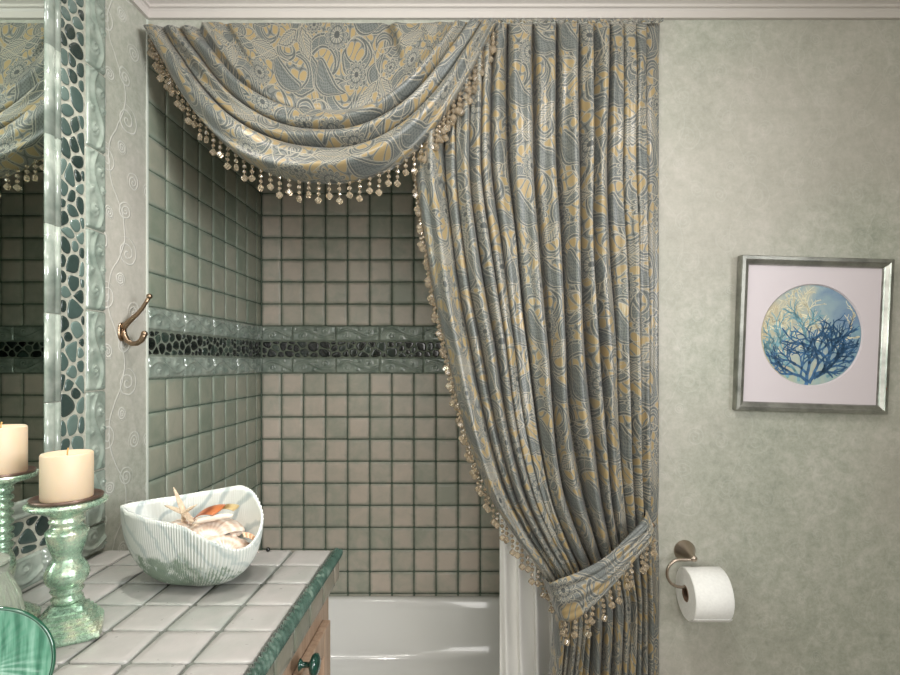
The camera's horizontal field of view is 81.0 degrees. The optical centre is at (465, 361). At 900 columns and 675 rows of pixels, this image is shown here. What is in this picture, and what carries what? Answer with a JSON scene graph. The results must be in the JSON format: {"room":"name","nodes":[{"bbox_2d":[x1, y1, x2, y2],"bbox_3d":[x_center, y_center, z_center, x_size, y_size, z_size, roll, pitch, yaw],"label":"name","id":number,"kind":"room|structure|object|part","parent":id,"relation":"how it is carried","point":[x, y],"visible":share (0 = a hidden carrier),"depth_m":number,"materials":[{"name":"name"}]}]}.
{"room":"bathroom","nodes":[
{"label":"bathroom","id":0,"kind":"room"},
{"bbox_2d":[22,0,262,591],"bbox_3d":[-0.972,0.130,0.348,0.111,2.460,4.096,0,0,0],"label":"wall","id":1,"kind":"structure","parent":0,"point":[205,328],"depth_m":1.67,"materials":[{"name":"green tile"}]},
{"bbox_2d":[0,0,106,589],"bbox_3d":[-0.919,-0.259,0.173,0.017,1.470,2.347,0,0,0],"label":"mirror","id":2,"kind":"object","parent":1,"relation":"attached to","point":[53,112],"visible":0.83,"depth_m":1.17,"materials":[{"name":"green tile"}]},
{"bbox_3d":[-0.925,-0.328,0.077,0.004,1.237,2.155,0,0,0],"label":"glass","id":3,"kind":"part","parent":2,"relation":"part of","materials":[{"name":"white mirror"}]},
{"bbox_3d":[-0.920,-0.334,0.111,0.008,1.318,2.172,0,0,0],"label":"pencil trim","id":4,"kind":"part","parent":2,"relation":"part of","materials":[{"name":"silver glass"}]},
{"bbox_2d":[118,294,152,345],"bbox_3d":[-0.888,-0.114,1.420,0.086,0.142,0.034,0,0,0],"label":"robe hook","id":5,"kind":"object","parent":1,"relation":"attached to","point":[122,327],"visible":1,"depth_m":1.42,"materials":[{"name":"brown metal"}]},
{"bbox_3d":[-0.895,-0.066,1.420,0.073,0.046,0.017,0,0,0],"label":"arm","id":6,"kind":"part","parent":5,"relation":"part of","materials":[{"name":"brown metal"}]},
{"bbox_3d":[-0.888,-0.135,1.420,0.085,0.100,0.016,0,0,0],"label":"arm","id":7,"kind":"part","parent":5,"relation":"part of","materials":[{"name":"brown metal"}]},
{"bbox_2d":[146,19,148,499],"bbox_3d":[-0.928,0.032,1.532,0.008,2.056,0.007,0,0,0],"label":"trim","id":8,"kind":"structure","parent":1,"relation":"attached to","point":[147,37],"depth_m":1.53,"materials":[{"name":"grey paint"}]},
{"bbox_2d":[129,0,899,19],"bbox_3d":[0.586,-1.048,-0.083,3.028,0.104,3.234,0,0,0],"label":"trim","id":9,"kind":"structure","parent":1,"relation":"attached to","point":[150,9],"depth_m":1.52,"materials":[{"name":"grey paint"}]},
{"bbox_2d":[261,155,499,595],"bbox_3d":[-0.141,0.130,2.434,1.773,2.460,0.111,0,0,0],"label":"wall","id":10,"kind":"structure","parent":0,"point":[362,452],"depth_m":2.39,"materials":[{"name":"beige tile"}]},
{"bbox_2d":[148,20,899,674],"bbox_3d":[0.586,0.130,1.575,3.028,2.460,0.080,0,0,0],"label":"wall","id":11,"kind":"structure","parent":0,"point":[777,137],"depth_m":1.53,"materials":[{"name":"paint"}]},
{"bbox_2d":[143,20,498,204],"bbox_3d":[-0.409,-0.708,1.463,1.009,0.533,0.128,0,0,0],"label":"swag valance","id":12,"kind":"object","parent":11,"relation":"hanging from","point":[329,103],"visible":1,"depth_m":1.46,"materials":[{"name":"grey fabric"}]},
{"bbox_2d":[411,18,663,674],"bbox_3d":[0.200,0.185,1.503,0.717,2.323,0.118,0,0,0],"label":"curtain","id":13,"kind":"object","parent":11,"relation":"hanging from","point":[538,211],"visible":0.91,"depth_m":1.48,"materials":[{"name":"grey fabric"}]},
{"bbox_2d":[542,509,656,645],"bbox_3d":[0.379,0.591,1.464,0.325,0.354,0.139,0,0,0],"label":"tieback","id":14,"kind":"object","parent":11,"relation":"attached to","point":[572,596],"visible":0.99,"depth_m":1.41,"materials":[{"name":"grey fabric"}]},
{"bbox_2d":[665,540,696,588],"bbox_3d":[0.642,0.576,1.499,0.169,0.115,0.070,0,0,0],"label":"toilet paper holder","id":15,"kind":"object","parent":11,"relation":"attached to","point":[684,550],"visible":0.92,"depth_m":1.49,"materials":[{"name":"silver metal"}]},
{"bbox_3d":[0.642,0.591,1.470,0.169,0.085,0.012,0,0,0],"label":"arm","id":16,"kind":"part","parent":15,"relation":"part of","materials":[{"name":"silver metal"}]},
{"bbox_2d":[676,566,734,621],"bbox_3d":[0.662,0.645,1.468,0.105,0.141,0.141,0,0,0],"label":"toilet paper roll","id":17,"kind":"object","parent":15,"relation":"on","point":[708,595],"visible":0.99,"depth_m":1.42,"materials":[{"name":"white paper"}]},
{"bbox_2d":[732,255,894,414],"bbox_3d":[1.000,-0.078,1.520,0.450,0.458,0.035,0,0,0],"label":"framed picture","id":18,"kind":"object","parent":11,"relation":"attached to","point":[813,334],"visible":1,"depth_m":1.52,"materials":[{"name":"silver metal"}]},
{"bbox_2d":[761,285,860,384],"bbox_3d":[1.000,-0.078,1.528,0.292,0.292,0.001,2,1,0],"label":"print","id":19,"kind":"object","parent":18,"relation":"attached to","point":[811,334],"depth_m":1.53},
{"bbox_3d":[0.586,1.410,0.345,3.228,0.100,4.290,0,0,0],"label":"floor","id":20,"kind":"structure","parent":0,"visible":0},
{"bbox_2d":[282,598,329,674],"bbox_3d":[-0.606,0.956,0.352,0.641,0.808,1.945,0,0,0],"label":"vanity cabinet","id":21,"kind":"object","parent":20,"relation":"on","point":[312,657],"visible":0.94,"depth_m":1.16,"materials":[{"name":"brown wood"}]},
{"bbox_2d":[22,548,342,674],"bbox_3d":[-0.619,0.511,0.331,0.615,0.080,2.018,0,0,0],"label":"countertop","id":22,"kind":"structure","parent":21,"relation":"on","point":[254,622],"depth_m":0.99,"materials":[{"name":"grey tile"}]},
{"bbox_2d":[0,552,25,610],"bbox_3d":[-0.742,0.372,0.800,0.113,0.208,0.113,0,0,0],"label":"glass jar","id":23,"kind":"object","parent":22,"relation":"on","point":[11,595],"visible":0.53,"depth_m":0.81,"materials":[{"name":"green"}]},
{"bbox_3d":[-0.742,0.289,0.800,0.078,0.042,0.078,0,0,0],"label":"lid","id":24,"kind":"part","parent":23,"relation":"part of","materials":[{"name":"green glass"}]},
{"bbox_2d":[0,466,41,616],"bbox_3d":[-0.852,0.338,0.965,0.118,0.277,0.118,0,0,0],"label":"candle holder","id":25,"kind":"object","parent":22,"relation":"on","point":[7,481],"visible":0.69,"depth_m":0.96,"materials":[{"name":"green glass"}]},
{"bbox_3d":[-0.852,0.311,0.965,0.084,0.192,0.084,0,0,0],"label":"stem","id":26,"kind":"part","parent":25,"relation":"part of","materials":[{"name":"green glass"}]},
{"bbox_2d":[0,422,27,474],"bbox_3d":[-0.852,0.157,0.965,0.077,0.094,0.077,0,0,0],"label":"pillar candle","id":27,"kind":"object","parent":25,"relation":"on","point":[13,437],"visible":1,"depth_m":0.95,"materials":[{"name":"beige wax"}]},
{"bbox_3d":[-0.852,0.203,0.965,0.102,0.007,0.102,0,0,0],"label":"drip plate","id":28,"kind":"part","parent":25,"relation":"part of","materials":[{"name":"brown"}]},
{"bbox_3d":[-0.852,0.211,0.965,0.108,0.013,0.108,0,0,0],"label":"dish","id":29,"kind":"part","parent":25,"relation":"part of","materials":[{"name":"green glass"}]},
{"bbox_2d":[0,606,55,674],"bbox_3d":[-0.621,0.397,0.670,0.159,0.156,0.040,0,0,-29],"label":"glass plate","id":30,"kind":"object","parent":22,"relation":"on","point":[27,645],"visible":1,"depth_m":0.70,"materials":[{"name":"green glass"}]},
{"bbox_2d":[22,488,108,647],"bbox_3d":[-0.700,0.355,0.925,0.121,0.242,0.121,0,0,-31],"label":"candle holder","id":31,"kind":"object","parent":22,"relation":"on","point":[71,618],"visible":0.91,"depth_m":0.90,"materials":[{"name":"green glass"}]},
{"bbox_3d":[-0.700,0.238,0.925,0.108,0.007,0.108,0,0,-31],"label":"drip plate","id":32,"kind":"part","parent":31,"relation":"part of","materials":[{"name":"brown"}]},
{"bbox_3d":[-0.700,0.248,0.925,0.121,0.013,0.121,0,0,-31],"label":"dish","id":33,"kind":"part","parent":31,"relation":"part of","materials":[{"name":"green glass"}]},
{"bbox_2d":[39,448,93,502],"bbox_3d":[-0.700,0.195,0.925,0.077,0.088,0.077,0,0,0],"label":"pillar candle","id":34,"kind":"object","parent":31,"relation":"on","point":[67,475],"visible":1,"depth_m":0.90,"materials":[{"name":"beige wax"}]},
{"bbox_3d":[-0.700,0.336,0.925,0.104,0.168,0.104,0,0,-31],"label":"stem","id":35,"kind":"part","parent":31,"relation":"part of","materials":[{"name":"green glass"}]},
{"bbox_2d":[120,485,263,586],"bbox_3d":[-0.597,0.381,1.145,0.303,0.189,0.196,0,0,0],"label":"shell bowl","id":36,"kind":"object","parent":22,"relation":"on","point":[167,552],"visible":0.94,"depth_m":1.08,"materials":[{"name":"ceramic"}]},
{"bbox_2d":[170,517,200,527],"bbox_3d":[-0.633,0.370,1.151,0.080,0.047,0.120,0,0,7],"label":"scallop shell","id":37,"kind":"object","parent":36,"relation":"in","point":[186,523],"visible":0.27,"depth_m":1.15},
{"bbox_2d":[164,487,196,525],"bbox_3d":[-0.616,0.324,1.146,0.107,0.111,0.037,0,0,26],"label":"starfish","id":38,"kind":"object","parent":37,"relation":"on","point":[182,510],"visible":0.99,"depth_m":1.14,"materials":[{"name":"beige"}]},
{"bbox_2d":[188,519,243,537],"bbox_3d":[-0.557,0.366,1.150,0.132,0.039,0.082,0,0,-5],"label":"scallop shell","id":39,"kind":"object","parent":36,"relation":"in","point":[223,526],"visible":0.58,"depth_m":1.14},
{"bbox_2d":[193,504,224,519],"bbox_3d":[-0.559,0.334,1.168,0.069,0.034,0.071,0,0,23],"label":"shell","id":40,"kind":"object","parent":39,"relation":"on","point":[212,510],"visible":1,"depth_m":1.15,"materials":[{"name":"orange"}]},
{"bbox_2d":[192,513,232,524],"bbox_3d":[-0.544,0.337,1.132,0.084,0.022,0.013,0,0,-5],"label":"shell","id":41,"kind":"object","parent":39,"relation":"on","point":[210,518],"visible":1,"depth_m":1.13,"materials":[{"name":"white"}]},
{"bbox_2d":[215,504,238,514],"bbox_3d":[-0.530,0.333,1.186,0.050,0.030,0.049,0,0,11],"label":"shell","id":42,"kind":"object","parent":39,"relation":"on","point":[233,507],"visible":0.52,"depth_m":1.17,"materials":[{"name":"beige"}]},
{"bbox_2d":[206,534,258,552],"bbox_3d":[-0.526,0.394,1.119,0.091,0.050,0.142,0,0,33],"label":"scallop shell","id":43,"kind":"object","parent":36,"relation":"in","point":[227,540],"visible":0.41,"depth_m":1.12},
{"bbox_2d":[225,518,244,535],"bbox_3d":[-0.537,0.369,1.190,0.068,0.029,0.109,0,0,-29],"label":"scallop shell","id":44,"kind":"object","parent":36,"relation":"in","point":[237,533],"visible":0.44,"depth_m":1.17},
{"bbox_2d":[242,532,254,539],"bbox_3d":[-0.471,0.389,1.150,0.029,0.040,0.049,0,0,-12],"label":"scallop shell","id":45,"kind":"object","parent":36,"relation":"in","point":[245,534],"visible":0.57,"depth_m":1.14,"materials":[{"name":"beige"}]},
{"bbox_3d":[-0.326,0.484,0.360,0.028,0.027,1.960,0,0,0],"label":"rope trim","id":46,"kind":"part","parent":22,"relation":"part of","materials":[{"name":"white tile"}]},
{"bbox_3d":[-0.305,0.592,1.030,0.040,0.043,0.043,0,0,0],"label":"knob","id":47,"kind":"part","parent":21,"relation":"part of","materials":[{"name":"green ceramic"}]},
{"bbox_3d":[-0.335,0.909,1.065,0.019,0.582,0.400,0,0,0],"label":"door","id":48,"kind":"part","parent":21,"relation":"part of","materials":[{"name":"brown wood"}]},
{"bbox_2d":[328,596,499,674],"bbox_3d":[-0.162,1.208,2.005,1.531,0.302,0.768,0,0,0],"label":"bathtub","id":49,"kind":"object","parent":20,"relation":"on","point":[370,635],"visible":0.31,"depth_m":2.32,"materials":[{"name":"white ceramic"}]},
{"bbox_3d":[0.655,0.130,2.005,0.100,2.460,0.781,0,0,0],"label":"wall","id":50,"kind":"structure","parent":0,"visible":0},
{"bbox_2d":[500,515,553,674],"bbox_3d":[0.337,0.148,1.745,0.452,2.137,0.058,0,0,0],"label":"liner","id":51,"kind":"object","parent":50,"relation":"hanging from","point":[526,621],"visible":0.04,"depth_m":1.74,"materials":[{"name":"white fabric"}]}
]}

